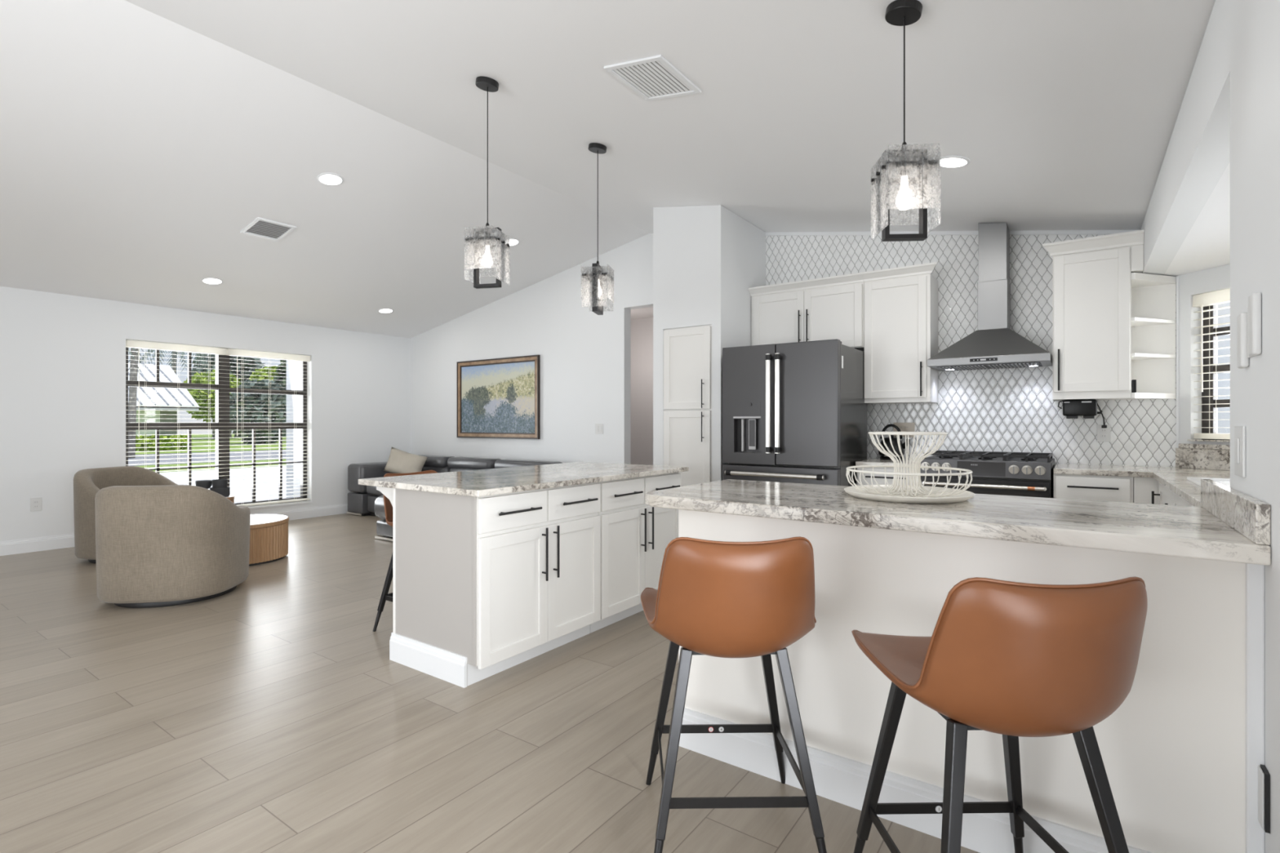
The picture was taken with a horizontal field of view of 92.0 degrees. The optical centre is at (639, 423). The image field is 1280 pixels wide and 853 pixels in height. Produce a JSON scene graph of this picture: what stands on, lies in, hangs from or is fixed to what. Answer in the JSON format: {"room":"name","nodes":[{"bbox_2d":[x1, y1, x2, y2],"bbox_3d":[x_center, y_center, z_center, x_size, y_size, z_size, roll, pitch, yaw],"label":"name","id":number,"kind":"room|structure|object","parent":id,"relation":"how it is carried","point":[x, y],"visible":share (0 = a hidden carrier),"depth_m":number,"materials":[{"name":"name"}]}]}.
{"room":"open-plan kitchen","nodes":[
{"label":"open-plan kitchen","id":0,"kind":"room"},
{"bbox_2d":[0,286,410,542],"bbox_3d":[-5.957,-0.020,5.526,0.200,2.440,8.730,0,0,35],"label":"wall","id":1,"kind":"structure","parent":0,"point":[63,357],"depth_m":6.20,"materials":[{"name":"white paint"}]},
{"bbox_2d":[30,497,41,511],"bbox_3d":[-5.648,0.759,5.780,0.008,0.125,0.078,0,0,35],"label":"wall outlet","id":2,"kind":"object","parent":1,"relation":"attached to","point":[35,503],"visible":1,"depth_m":5.78,"materials":[{"name":"white plastic"}]},
{"bbox_2d":[0,503,347,555],"bbox_3d":[-5.869,1.136,5.463,0.016,0.128,8.730,0,0,35],"label":"baseboard","id":3,"kind":"structure","parent":1,"relation":"attached to","point":[62,541],"depth_m":5.92,"materials":[{"name":"white"}]},
{"bbox_2d":[125,339,306,506],"bbox_3d":[-4.844,0.065,7.183,0.090,1.860,1.880,0,0,35],"label":"window","id":4,"kind":"structure","parent":1,"relation":"in","point":[220,409],"depth_m":7.14,"materials":[{"name":"brown metal"}]},
{"bbox_2d":[125,340,226,489],"bbox_3d":[-5.030,0.061,6.738,0.071,1.833,0.915,0,0,35],"label":"blind","id":5,"kind":"object","parent":4,"relation":"attached to","point":[129,344],"visible":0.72,"depth_m":6.73,"materials":[{"name":"white plastic"}]},
{"bbox_2d":[225,348,310,506],"bbox_3d":[-4.492,0.061,7.497,0.071,1.833,0.935,0,0,35],"label":"blind","id":6,"kind":"object","parent":4,"relation":"attached to","point":[237,353],"visible":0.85,"depth_m":7.49,"materials":[{"name":"white plastic"}]},
{"bbox_2d":[248,501,311,509],"bbox_3d":[-4.753,1.004,7.118,0.102,0.022,1.880,0,0,35],"label":"trim","id":7,"kind":"structure","parent":1,"relation":"attached to","point":[300,502],"depth_m":7.54,"materials":[{"name":"white"}]},
{"bbox_2d":[0,513,979,852],"bbox_3d":[-1.666,1.250,3.448,9.705,0.100,10.700,0,0,35],"label":"floor","id":8,"kind":"structure","parent":0,"point":[269,713],"depth_m":2.33,"materials":[{"name":"brown wood"}]},
{"bbox_2d":[73,466,177,563],"bbox_3d":[-4.566,0.802,5.613,0.745,0.795,0.804,0,0,9],"label":"swivel armchair","id":9,"kind":"object","parent":8,"relation":"on","point":[87,482],"visible":0.3,"depth_m":5.29,"materials":[{"name":"beige fabric"}]},
{"bbox_2d":[94,484,250,608],"bbox_3d":[-3.249,0.802,4.329,0.804,0.795,0.745,0,0,-9],"label":"swivel armchair","id":10,"kind":"object","parent":8,"relation":"on","point":[167,545],"visible":1,"depth_m":4.00,"materials":[{"name":"beige fabric"}]},
{"bbox_2d":[226,495,234,503],"bbox_3d":[-4.354,0.976,6.309,0.360,0.448,0.360,0,0,35],"label":"coffee table","id":11,"kind":"object","parent":8,"relation":"on","point":[231,498],"visible":0.09,"depth_m":6.33,"materials":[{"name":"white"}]},
{"bbox_2d":[195,480,212,488],"bbox_3d":[-4.446,0.668,6.300,0.144,0.164,0.144,0,0,35],"label":"footed bowl","id":12,"kind":"object","parent":11,"relation":"on","point":[206,484],"visible":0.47,"depth_m":6.26,"materials":[{"name":"grey"}]},
{"bbox_2d":[209,486,230,497],"bbox_3d":[-4.290,0.703,6.312,0.170,0.094,0.170,0,0,35],"label":"round tray","id":13,"kind":"object","parent":11,"relation":"on","point":[225,491],"visible":0.52,"depth_m":6.26,"materials":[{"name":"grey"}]},
{"bbox_2d":[212,479,227,488],"bbox_3d":[-4.290,0.656,6.312,0.136,0.159,0.136,0,0,35],"label":"planter pot","id":14,"kind":"object","parent":13,"relation":"in","point":[216,483],"visible":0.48,"depth_m":6.26,"materials":[{"name":"grey"}]},
{"bbox_2d":[248,514,288,565],"bbox_3d":[-3.502,1.026,5.435,0.720,0.348,0.720,0,0,35],"label":"coffee table","id":15,"kind":"object","parent":8,"relation":"on","point":[268,533],"visible":0.41,"depth_m":5.32,"materials":[{"name":"brown wood"}]},
{"bbox_2d":[373,470,436,631],"bbox_3d":[-1.221,0.748,3.623,0.529,0.908,0.509,0,0,35],"label":"bar stool","id":16,"kind":"object","parent":8,"relation":"on","point":[384,597],"visible":0.11,"depth_m":3.56,"materials":[{"name":"brown leather"}]},
{"bbox_2d":[346,454,562,541],"bbox_3d":[-2.528,0.818,7.294,3.160,0.765,1.780,0,0,35],"label":"sectional sofa","id":17,"kind":"object","parent":8,"relation":"on","point":[363,500],"visible":0.28,"depth_m":7.92,"materials":[{"name":"grey leather"}]},
{"bbox_2d":[365,485,382,496],"bbox_3d":[-2.987,0.830,7.987,0.870,0.190,0.720,0,0,35],"label":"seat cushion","id":18,"kind":"object","parent":17,"relation":"on","point":[371,491],"depth_m":7.85,"materials":[{"name":"grey leather"}]},
{"bbox_2d":[374,495,385,519],"bbox_3d":[-1.842,0.870,6.637,1.240,0.250,1.500,0,0,35],"label":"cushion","id":19,"kind":"object","parent":17,"relation":"on","point":[379,503],"depth_m":6.30,"materials":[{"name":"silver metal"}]},
{"bbox_2d":[383,447,427,473],"bbox_3d":[-3.046,0.532,8.017,0.654,0.438,0.180,0,0,21],"label":"throw pillow","id":20,"kind":"object","parent":17,"relation":"on","point":[399,461],"visible":0.84,"depth_m":7.95,"materials":[{"name":"beige fabric"}]},
{"bbox_2d":[421,466,449,472],"bbox_3d":[-2.741,0.660,8.291,0.860,0.240,0.320,0,0,35],"label":"cushion","id":21,"kind":"object","parent":17,"relation":"on","point":[437,468],"depth_m":8.01,"materials":[{"name":"grey leather"}]},
{"bbox_2d":[449,467,475,471],"bbox_3d":[-2.023,0.660,7.782,0.860,0.240,0.320,0,0,35],"label":"cushion","id":22,"kind":"object","parent":17,"relation":"on","point":[451,469],"depth_m":7.75,"materials":[{"name":"grey leather"}]},
{"bbox_2d":[376,482,600,688],"bbox_3d":[-0.811,0.762,3.354,0.899,0.875,0.889,0,0,35],"label":"base cabinet","id":23,"kind":"object","parent":8,"relation":"on","point":[484,587],"visible":0.91,"depth_m":3.00,"materials":[{"name":"white wood"}]},
{"bbox_2d":[358,462,688,497],"bbox_3d":[-0.579,0.310,3.719,0.955,0.030,1.800,0,0,35],"label":"countertop","id":24,"kind":"structure","parent":23,"relation":"on","point":[491,482],"depth_m":3.38,"materials":[{"name":"stone"}]},
{"bbox_2d":[590,472,680,633],"bbox_3d":[-0.211,0.762,4.005,0.674,0.875,0.859,0,0,35],"label":"base cabinet","id":25,"kind":"object","parent":8,"relation":"on","point":[635,535],"visible":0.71,"depth_m":3.73,"materials":[{"name":"white wood"}]},
{"bbox_2d":[663,324,711,486],"bbox_3d":[0.552,0.191,5.475,0.476,2.018,0.628,0,0,35],"label":"pantry cabinet","id":26,"kind":"object","parent":8,"relation":"on","point":[687,351],"visible":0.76,"depth_m":5.25,"materials":[{"name":"white wood"}]},
{"bbox_2d":[640,536,826,852],"bbox_3d":[0.258,0.748,1.811,0.509,0.908,0.530,0,0,-1],"label":"bar stool","id":27,"kind":"object","parent":8,"relation":"on","point":[722,599],"visible":1,"depth_m":1.62,"materials":[{"name":"brown leather"}]},
{"bbox_2d":[722,338,866,486],"bbox_3d":[1.232,0.290,4.944,0.918,1.780,0.849,0,0,35],"label":"refrigerator","id":28,"kind":"object","parent":8,"relation":"on","point":[795,412],"visible":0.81,"depth_m":4.62,"materials":[{"name":"grey metal"}]},
{"bbox_2d":[856,466,915,485],"bbox_3d":[1.994,0.763,4.813,0.440,0.874,0.677,0,0,35],"label":"base cabinet","id":29,"kind":"object","parent":8,"relation":"on","point":[880,478],"visible":0.11,"depth_m":4.60,"materials":[{"name":"white wood"}]},
{"bbox_2d":[855,457,917,468],"bbox_3d":[2.003,0.308,4.827,0.443,0.033,0.642,0,0,35],"label":"countertop","id":30,"kind":"structure","parent":29,"relation":"on","point":[877,461],"depth_m":4.67,"materials":[{"name":"white stone"}]},
{"bbox_2d":[878,423,910,459],"bbox_3d":[2.040,0.149,5.009,0.196,0.285,0.206,0,0,-13],"label":"electric kettle","id":31,"kind":"object","parent":30,"relation":"on","point":[894,440],"visible":0.65,"depth_m":4.95,"materials":[{"name":"black plastic"}]},
{"bbox_2d":[920,450,1054,497],"bbox_3d":[2.488,0.699,4.434,0.791,0.963,0.709,0,0,35],"label":"gas range","id":32,"kind":"object","parent":8,"relation":"on","point":[1029,474],"visible":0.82,"depth_m":4.19,"materials":[{"name":"grey metal"}]},
{"bbox_2d":[925,455,1054,468],"bbox_3d":[2.516,0.275,4.474,0.791,0.040,0.610,0,0,35],"label":"cooktop","id":33,"kind":"object","parent":32,"relation":"in","point":[960,462],"depth_m":4.25,"materials":[{"name":"black metal"}]},
{"bbox_2d":[851,576,1147,852],"bbox_3d":[0.793,0.748,1.393,0.509,0.908,0.530,0,0,-1],"label":"bar stool","id":34,"kind":"object","parent":8,"relation":"on","point":[1011,660],"visible":1,"depth_m":1.19,"materials":[{"name":"brown leather"}]},
{"bbox_2d":[1053,473,1133,502],"bbox_3d":[2.997,0.763,4.102,0.403,0.874,0.677,0,0,35],"label":"base cabinet","id":35,"kind":"object","parent":8,"relation":"on","point":[1072,486],"visible":0.15,"depth_m":3.85,"materials":[{"name":"white wood"}]},
{"bbox_2d":[1133,476,1193,506],"bbox_3d":[2.920,0.763,2.895,0.862,0.874,2.700,0,0,35],"label":"base cabinet","id":36,"kind":"object","parent":8,"relation":"on","point":[1145,490],"visible":0.12,"depth_m":3.70,"materials":[{"name":"white wood"}]},
{"bbox_2d":[1053,463,1230,506],"bbox_3d":[2.753,0.308,3.002,1.278,0.033,2.752,0,0,35],"label":"countertop","id":37,"kind":"structure","parent":36,"relation":"on","point":[1175,478],"depth_m":3.73,"materials":[{"name":"white stone"}]},
{"bbox_2d":[1186,476,1230,487],"bbox_3d":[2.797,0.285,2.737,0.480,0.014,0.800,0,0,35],"label":"sink","id":38,"kind":"object","parent":37,"relation":"in","point":[1226,482],"visible":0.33,"depth_m":3.07,"materials":[{"name":"white"}]},
{"bbox_2d":[0,0,1215,337],"bbox_3d":[-2.522,-1.673,3.092,8.620,0.940,8.970,0,0,35],"label":"ceiling","id":39,"kind":"structure","parent":0,"point":[140,140],"depth_m":3.62,"materials":[{"name":"white paint"}]},
{"bbox_2d":[200,277,223,284],"bbox_3d":[-4.245,-1.412,6.133,0.181,0.038,0.184,0,0,40],"label":"recessed light","id":40,"kind":"object","parent":39,"relation":"in","point":[206,280],"visible":1,"depth_m":6.12,"materials":[{"name":"white plastic"}]},
{"bbox_2d":[240,217,296,241],"bbox_3d":[-3.183,-1.658,5.295,0.335,0.072,0.310,0,0,35],"label":"ceiling vent","id":41,"kind":"object","parent":39,"relation":"in","point":[260,227],"visible":1,"depth_m":5.29,"materials":[{"name":"white metal"}]},
{"bbox_2d":[316,172,343,185],"bbox_3d":[-2.349,-1.852,4.692,0.181,0.038,0.184,0,0,40],"label":"recessed light","id":42,"kind":"object","parent":39,"relation":"in","point":[327,178],"visible":1,"depth_m":4.68,"materials":[{"name":"white plastic"}]},
{"bbox_2d":[377,307,393,313],"bbox_3d":[-3.174,-1.404,7.715,0.181,0.038,0.184,0,0,40],"label":"recessed light","id":43,"kind":"object","parent":39,"relation":"in","point":[385,310],"visible":1,"depth_m":7.70,"materials":[{"name":"white plastic"}]},
{"bbox_2d":[464,75,510,288],"bbox_3d":[-0.814,-1.279,3.297,0.194,1.109,0.180,0,0,12],"label":"pendant light","id":44,"kind":"object","parent":39,"relation":"hanging from","point":[487,84],"visible":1,"depth_m":3.27,"materials":[{"name":"clear glass"}]},
{"bbox_2d":[484,231,490,244],"bbox_3d":[-0.814,-0.990,3.297,0.032,0.060,0.032,0,0,12],"label":"socket","id":45,"kind":"object","parent":44,"relation":"attached to","point":[486,232],"depth_m":3.28,"materials":[{"name":"silver metal"}]},
{"bbox_2d":[505,238,519,245],"bbox_3d":[-1.314,-1.839,6.274,0.181,0.038,0.184,0,0,40],"label":"recessed light","id":46,"kind":"object","parent":39,"relation":"in","point":[513,242],"visible":0.59,"depth_m":6.28,"materials":[{"name":"white plastic"}]},
{"bbox_2d":[581,142,613,315],"bbox_3d":[-0.278,-1.280,4.070,0.180,1.111,0.194,0,0,11],"label":"pendant light","id":47,"kind":"object","parent":39,"relation":"hanging from","point":[597,278],"visible":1,"depth_m":4.00,"materials":[{"name":"clear glass"}]},
{"bbox_2d":[604,54,702,101],"bbox_3d":[0.066,-1.663,2.993,0.326,0.066,0.370,0,0,35],"label":"ceiling vent","id":48,"kind":"object","parent":39,"relation":"in","point":[654,77],"visible":1,"depth_m":2.98,"materials":[{"name":"white metal"}]},
{"bbox_2d":[871,0,940,241],"bbox_3d":[0.933,-1.062,2.182,0.194,0.828,0.180,0,0,3],"label":"pendant light","id":49,"kind":"object","parent":39,"relation":"hanging from","point":[898,12],"visible":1,"depth_m":2.16,"materials":[{"name":"clear glass"}]},
{"bbox_2d":[899,154,909,174],"bbox_3d":[0.933,-0.913,2.182,0.032,0.060,0.032,0,0,3],"label":"socket","id":50,"kind":"object","parent":49,"relation":"attached to","point":[903,157],"depth_m":2.17,"materials":[{"name":"silver metal"}]},
{"bbox_2d":[939,155,970,167],"bbox_3d":[1.764,-1.477,3.493,0.181,0.036,0.184,0,0,40],"label":"recessed light","id":51,"kind":"object","parent":39,"relation":"in","point":[946,161],"visible":0.8,"depth_m":3.47,"materials":[{"name":"white plastic"}]},
{"bbox_2d":[631,306,653,465],"bbox_3d":[0.566,-0.150,7.198,3.000,2.700,1.300,0,0,35],"label":"wall","id":52,"kind":"structure","parent":0,"point":[642,319],"depth_m":8.24,"materials":[{"name":"white paint"}]},
{"bbox_2d":[653,204,765,481],"bbox_3d":[0.652,-0.353,5.634,0.670,3.107,0.909,0,0,35],"label":"wall","id":53,"kind":"structure","parent":0,"point":[707,259],"depth_m":5.28,"materials":[{"name":"white paint"}]},
{"bbox_2d":[410,233,1177,464],"bbox_3d":[0.092,-0.411,6.663,8.755,3.223,0.120,0,0,35],"label":"wall","id":54,"kind":"structure","parent":0,"point":[585,356],"depth_m":7.38,"materials":[{"name":"white paint"}]},
{"bbox_2d":[457,355,540,439],"bbox_3d":[-1.849,-0.318,7.942,1.530,1.025,0.035,0,0,35],"label":"framed painting","id":55,"kind":"object","parent":54,"relation":"attached to","point":[497,397],"visible":1,"depth_m":7.91,"materials":[{"name":"brown"}]},
{"bbox_2d":[595,423,603,434],"bbox_3d":[-0.462,0.065,6.976,0.115,0.115,0.010,0,0,35],"label":"light switch","id":56,"kind":"object","parent":54,"relation":"attached to","point":[598,427],"visible":1,"depth_m":6.97,"materials":[{"name":"white plastic"}]},
{"bbox_2d":[748,271,864,351],"bbox_3d":[1.475,-0.906,5.358,0.987,0.592,0.387,0,0,35],"label":"upper cabinet","id":57,"kind":"object","parent":54,"relation":"attached to","point":[828,308],"visible":0.69,"depth_m":5.20,"materials":[{"name":"white wood"}]},
{"bbox_2d":[862,262,937,404],"bbox_3d":[2.100,-0.682,4.915,0.544,1.040,0.387,0,0,35],"label":"upper cabinet","id":58,"kind":"object","parent":54,"relation":"attached to","point":[901,303],"visible":1,"depth_m":4.81,"materials":[{"name":"white wood"}]},
{"bbox_2d":[765,229,1139,235],"bbox_3d":[2.299,-1.540,5.013,2.735,0.503,0.022,0,0,35],"label":"trim","id":59,"kind":"structure","parent":54,"relation":"attached to","point":[1011,232],"depth_m":4.84,"materials":[{"name":"white wood"}]},
{"bbox_2d":[765,234,1176,467],"bbox_3d":[2.380,-0.712,4.963,2.925,2.103,0.010,0,0,35],"label":"wall tile","id":60,"kind":"structure","parent":54,"relation":"attached to","point":[1007,410],"depth_m":4.75,"materials":[{"name":"white tile"}]},
{"bbox_2d":[893,422,915,437],"bbox_3d":[2.176,0.055,5.095,0.165,0.120,0.008,0,0,35],"label":"wall outlet","id":61,"kind":"object","parent":60,"relation":"attached to","point":[904,427],"visible":0.63,"depth_m":5.08,"materials":[{"name":"beige"}]},
{"bbox_2d":[1097,424,1111,441],"bbox_3d":[3.252,0.070,4.333,0.078,0.120,0.008,0,0,35],"label":"wall outlet","id":62,"kind":"object","parent":60,"relation":"attached to","point":[1104,434],"visible":1,"depth_m":4.33,"materials":[{"name":"white plastic"}]},
{"bbox_2d":[1100,428,1106,432],"bbox_3d":[3.250,0.050,4.331,0.034,0.028,0.002,0,0,35],"label":"socket","id":63,"kind":"object","parent":62,"relation":"attached to","point":[1102,430],"depth_m":4.33,"materials":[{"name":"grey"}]},
{"bbox_2d":[1100,434,1106,438],"bbox_3d":[3.250,0.090,4.331,0.034,0.028,0.002,0,0,35],"label":"socket","id":64,"kind":"object","parent":62,"relation":"attached to","point":[1102,436],"depth_m":4.33,"materials":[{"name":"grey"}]},
{"bbox_2d":[927,222,1052,371],"bbox_3d":[2.560,-0.944,4.525,0.755,1.070,0.492,0,0,35],"label":"range hood","id":65,"kind":"object","parent":54,"relation":"attached to","point":[994,345],"visible":1,"depth_m":4.48,"materials":[{"name":"silver metal"}]},
{"bbox_2d":[1042,229,1175,400],"bbox_3d":[3.156,-0.694,4.167,0.728,1.063,0.387,0,0,35],"label":"upper cabinet","id":66,"kind":"object","parent":54,"relation":"attached to","point":[1113,322],"visible":1,"depth_m":4.11,"materials":[{"name":"white wood"}]},
{"bbox_2d":[1057,399,1106,427],"bbox_3d":[3.064,-0.062,4.280,0.279,0.193,0.296,0,0,35],"label":"radio","id":67,"kind":"object","parent":66,"relation":"hanging from","point":[1072,409],"visible":1,"depth_m":4.18,"materials":[{"name":"black plastic"}]},
{"bbox_2d":[1131,379,1136,392],"bbox_3d":[3.209,-0.240,4.015,0.024,0.084,0.038,0,0,35],"label":"speaker box","id":68,"kind":"object","parent":66,"relation":"in","point":[1133,381],"visible":0.97,"depth_m":4.00,"materials":[{"name":"black plastic"}]},
{"bbox_2d":[1128,272,1175,399],"bbox_3d":[3.370,-0.567,4.054,0.249,0.810,0.323,0,0,35],"label":"shelf","id":69,"kind":"object","parent":66,"relation":"attached to","point":[1152,296],"depth_m":4.15,"materials":[{"name":"white wood"}]},
{"bbox_2d":[1176,275,1178,448],"bbox_3d":[3.573,-0.318,4.110,0.012,1.315,0.022,0,0,35],"label":"trim","id":70,"kind":"structure","parent":54,"relation":"attached to","point":[1177,277],"depth_m":4.10,"materials":[{"name":"white"}]},
{"bbox_2d":[678,509,1244,852],"bbox_3d":[0.965,0.756,2.120,1.567,0.888,0.625,0,0,35],"label":"wall","id":71,"kind":"structure","parent":0,"point":[1172,753],"depth_m":1.66,"materials":[{"name":"white paint"}]},
{"bbox_2d":[679,707,1151,852],"bbox_3d":[0.779,1.130,1.858,1.567,0.140,0.018,0,0,35],"label":"baseboard","id":72,"kind":"structure","parent":71,"relation":"attached to","point":[841,780],"depth_m":1.90,"materials":[{"name":"white wood"}]},
{"bbox_2d":[644,479,1271,565],"bbox_3d":[0.897,0.290,2.155,1.716,0.044,0.767,0,0,35],"label":"countertop","id":73,"kind":"structure","parent":71,"relation":"on","point":[1164,530],"depth_m":1.83,"materials":[{"name":"white stone"}]},
{"bbox_2d":[844,484,974,503],"bbox_3d":[0.967,0.256,2.238,0.434,0.023,0.434,0,0,35],"label":"round tray","id":74,"kind":"object","parent":73,"relation":"on","point":[965,495],"visible":0.73,"depth_m":2.11,"materials":[{"name":"white ceramic"}]},
{"bbox_2d":[845,431,972,497],"bbox_3d":[0.967,0.143,2.238,0.420,0.221,0.418,0,0,35],"label":"wire basket","id":75,"kind":"object","parent":74,"relation":"on","point":[916,474],"visible":1,"depth_m":2.21,"materials":[{"name":"white metal"}]},
{"bbox_2d":[1244,563,1264,852],"bbox_3d":[1.405,0.686,1.412,0.030,0.748,0.019,0,0,35],"label":"trim","id":76,"kind":"structure","parent":71,"relation":"attached to","point":[1254,573],"depth_m":1.41,"materials":[{"name":"white wood"}]},
{"bbox_2d":[1164,161,1230,276],"bbox_3d":[3.418,-1.020,2.346,1.935,0.080,3.320,0,0,35],"label":"ceiling","id":77,"kind":"structure","parent":0,"point":[1206,245],"depth_m":3.28,"materials":[{"name":"white paint"}]},
{"bbox_2d":[1178,263,1230,444],"bbox_3d":[3.716,0.100,3.693,0.140,2.200,0.870,0,0,-10],"label":"wall","id":78,"kind":"structure","parent":0,"point":[1216,278],"depth_m":4.04,"materials":[{"name":"white paint"}]},
{"bbox_2d":[1175,448,1230,471],"bbox_3d":[3.635,0.228,3.687,0.021,0.128,0.846,0,0,-10],"label":"backsplash","id":79,"kind":"structure","parent":78,"relation":"attached to","point":[1193,458],"depth_m":3.93,"materials":[{"name":"stone"}]},
{"bbox_2d":[1178,439,1230,449],"bbox_3d":[3.673,0.135,3.681,0.110,0.057,0.820,0,0,-10],"label":"window ledge","id":80,"kind":"object","parent":78,"relation":"attached to","point":[1180,445],"visible":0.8,"depth_m":3.91,"materials":[{"name":"stone"}]},
{"bbox_2d":[1201,304,1230,439],"bbox_3d":[3.750,-0.360,3.691,0.035,0.950,0.715,0,0,-10],"label":"window","id":81,"kind":"structure","parent":78,"relation":"in","point":[1205,400],"depth_m":3.98,"materials":[{"name":"brown metal"}]},
{"bbox_2d":[1192,288,1230,439],"bbox_3d":[3.680,-0.365,3.679,0.066,0.930,0.703,0,0,-10],"label":"blind","id":82,"kind":"object","parent":81,"relation":"attached to","point":[1222,296],"visible":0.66,"depth_m":3.92,"materials":[{"name":"white plastic"}]},
{"bbox_2d":[1140,0,1279,852],"bbox_3d":[0.946,-0.050,0.635,0.120,2.500,8.730,0,0,35],"label":"wall","id":83,"kind":"structure","parent":0,"point":[1229,111],"depth_m":1.53,"materials":[{"name":"white paint"}]},
{"bbox_2d":[1200,479,1270,545],"bbox_3d":[1.588,0.223,1.666,0.023,0.090,0.755,0,0,35],"label":"backsplash","id":84,"kind":"structure","parent":83,"relation":"attached to","point":[1249,516],"depth_m":1.51,"materials":[{"name":"stone"}]},
{"bbox_2d":[1234,426,1245,477],"bbox_3d":[1.549,0.072,1.599,0.010,0.130,0.105,0,0,35],"label":"light switch","id":85,"kind":"object","parent":83,"relation":"attached to","point":[1239,431],"visible":1,"depth_m":1.58,"materials":[{"name":"white plastic"}]},
{"bbox_2d":[1236,292,1261,368],"bbox_3d":[1.471,-0.220,1.494,0.016,0.164,0.178,0,0,35],"label":"wall control","id":86,"kind":"object","parent":83,"relation":"attached to","point":[1249,323],"visible":1,"depth_m":1.45,"materials":[{"name":"white plastic"}]},
{"bbox_2d":[1257,764,1270,833],"bbox_3d":[1.404,0.838,1.395,0.012,0.129,0.084,0,0,35],"label":"handle","id":87,"kind":"object","parent":83,"relation":"attached to","point":[1264,776],"visible":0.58,"depth_m":1.37,"materials":[{"name":"black metal"}]},
{"label":"outside","id":88,"kind":"structure","parent":0,"visible":0},
{"bbox_2d":[159,466,286,502],"bbox_3d":[3.876,1.400,-2.746,50.500,0.100,60.000,0,0,35],"label":"driveway","id":89,"kind":"structure","parent":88,"point":[284,468],"depth_m":14.79,"materials":[{"name":"concrete"}]},
{"bbox_2d":[286,360,300,497],"bbox_3d":[-4.647,-0.025,8.403,0.200,2.750,0.220,0,0,35],"label":"porch column","id":90,"kind":"structure","parent":89,"relation":"on","point":[290,384],"depth_m":8.31,"materials":[{"name":"white paint"}]},
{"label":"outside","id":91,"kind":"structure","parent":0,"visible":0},
{"bbox_2d":[135,433,286,472],"bbox_3d":[-30.627,1.402,52.341,69.500,0.095,170.000,0,0,35],"label":"lawn","id":92,"kind":"structure","parent":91,"point":[197,437],"depth_m":31.01,"materials":[{"name":"green plant"}]},
{"bbox_2d":[128,361,199,436],"bbox_3d":[-33.363,-1.151,32.464,12.018,5.001,14.400,0,0,35],"label":"house","id":93,"kind":"structure","parent":92,"relation":"on","point":[163,407],"depth_m":34.12,"materials":[{"name":"grey"}]},
{"bbox_2d":[135,434,194,451],"bbox_3d":[-23.588,0.964,29.321,0.968,0.903,4.133,0,0,35],"label":"hedge","id":94,"kind":"object","parent":92,"relation":"on","point":[150,440],"visible":0.48,"depth_m":29.79,"materials":[{"name":"green plant"}]},
{"bbox_2d":[139,349,213,377],"bbox_3d":[-33.887,-2.377,44.902,4.779,7.454,4.827,0,0,35],"label":"palm tree","id":95,"kind":"object","parent":92,"relation":"on","point":[173,365],"visible":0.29,"depth_m":44.72,"materials":[{"name":"green plant"}]},
{"bbox_2d":[183,369,240,439],"bbox_3d":[-35.684,-1.596,51.671,4.687,5.892,4.953,0,0,35],"label":"tree","id":96,"kind":"object","parent":92,"relation":"on","point":[201,401],"visible":0.34,"depth_m":50.37,"materials":[{"name":"green plant"}]},
{"bbox_2d":[191,353,266,437],"bbox_3d":[-38.044,-3.338,57.128,6.256,9.376,6.055,0,0,35],"label":"tree","id":97,"kind":"object","parent":92,"relation":"on","point":[245,359],"visible":0.2,"depth_m":56.11,"materials":[{"name":"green plant"}]},
{"bbox_2d":[229,379,286,444],"bbox_3d":[-24.728,-0.668,40.299,3.403,4.470,4.367,0,0,35],"label":"tree","id":98,"kind":"object","parent":92,"relation":"on","point":[244,406],"visible":0.66,"depth_m":39.43,"materials":[{"name":"green plant"}]},
{"bbox_2d":[248,365,278,381],"bbox_3d":[-30.401,-1.730,51.417,3.795,6.161,3.829,0,0,35],"label":"tree","id":99,"kind":"object","parent":92,"relation":"on","point":[263,372],"visible":0.2,"depth_m":50.26,"materials":[{"name":"green plant"}]},
{"bbox_2d":[273,360,286,387],"bbox_3d":[-25.509,-2.354,48.759,4.902,8.840,6.285,0,0,35],"label":"tree","id":100,"kind":"object","parent":92,"relation":"on","point":[281,380],"visible":0.03,"depth_m":46.60,"materials":[{"name":"green plant"}]},
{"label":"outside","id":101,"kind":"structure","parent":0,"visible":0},
{"bbox_2d":[128,449,286,466],"bbox_3d":[-9.209,1.410,37.165,9.000,0.080,170.000,0,0,35],"label":"road","id":102,"kind":"structure","parent":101,"point":[175,457],"depth_m":24.64,"materials":[{"name":"grey asphalt"}]},
{"bbox_2d":[128,347,208,457],"bbox_3d":[-19.738,-1.728,24.217,4.572,6.161,4.617,0,0,35],"label":"palm tree","id":103,"kind":"object","parent":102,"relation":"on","point":[132,398],"visible":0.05,"depth_m":23.96,"materials":[{"name":"green plant"}]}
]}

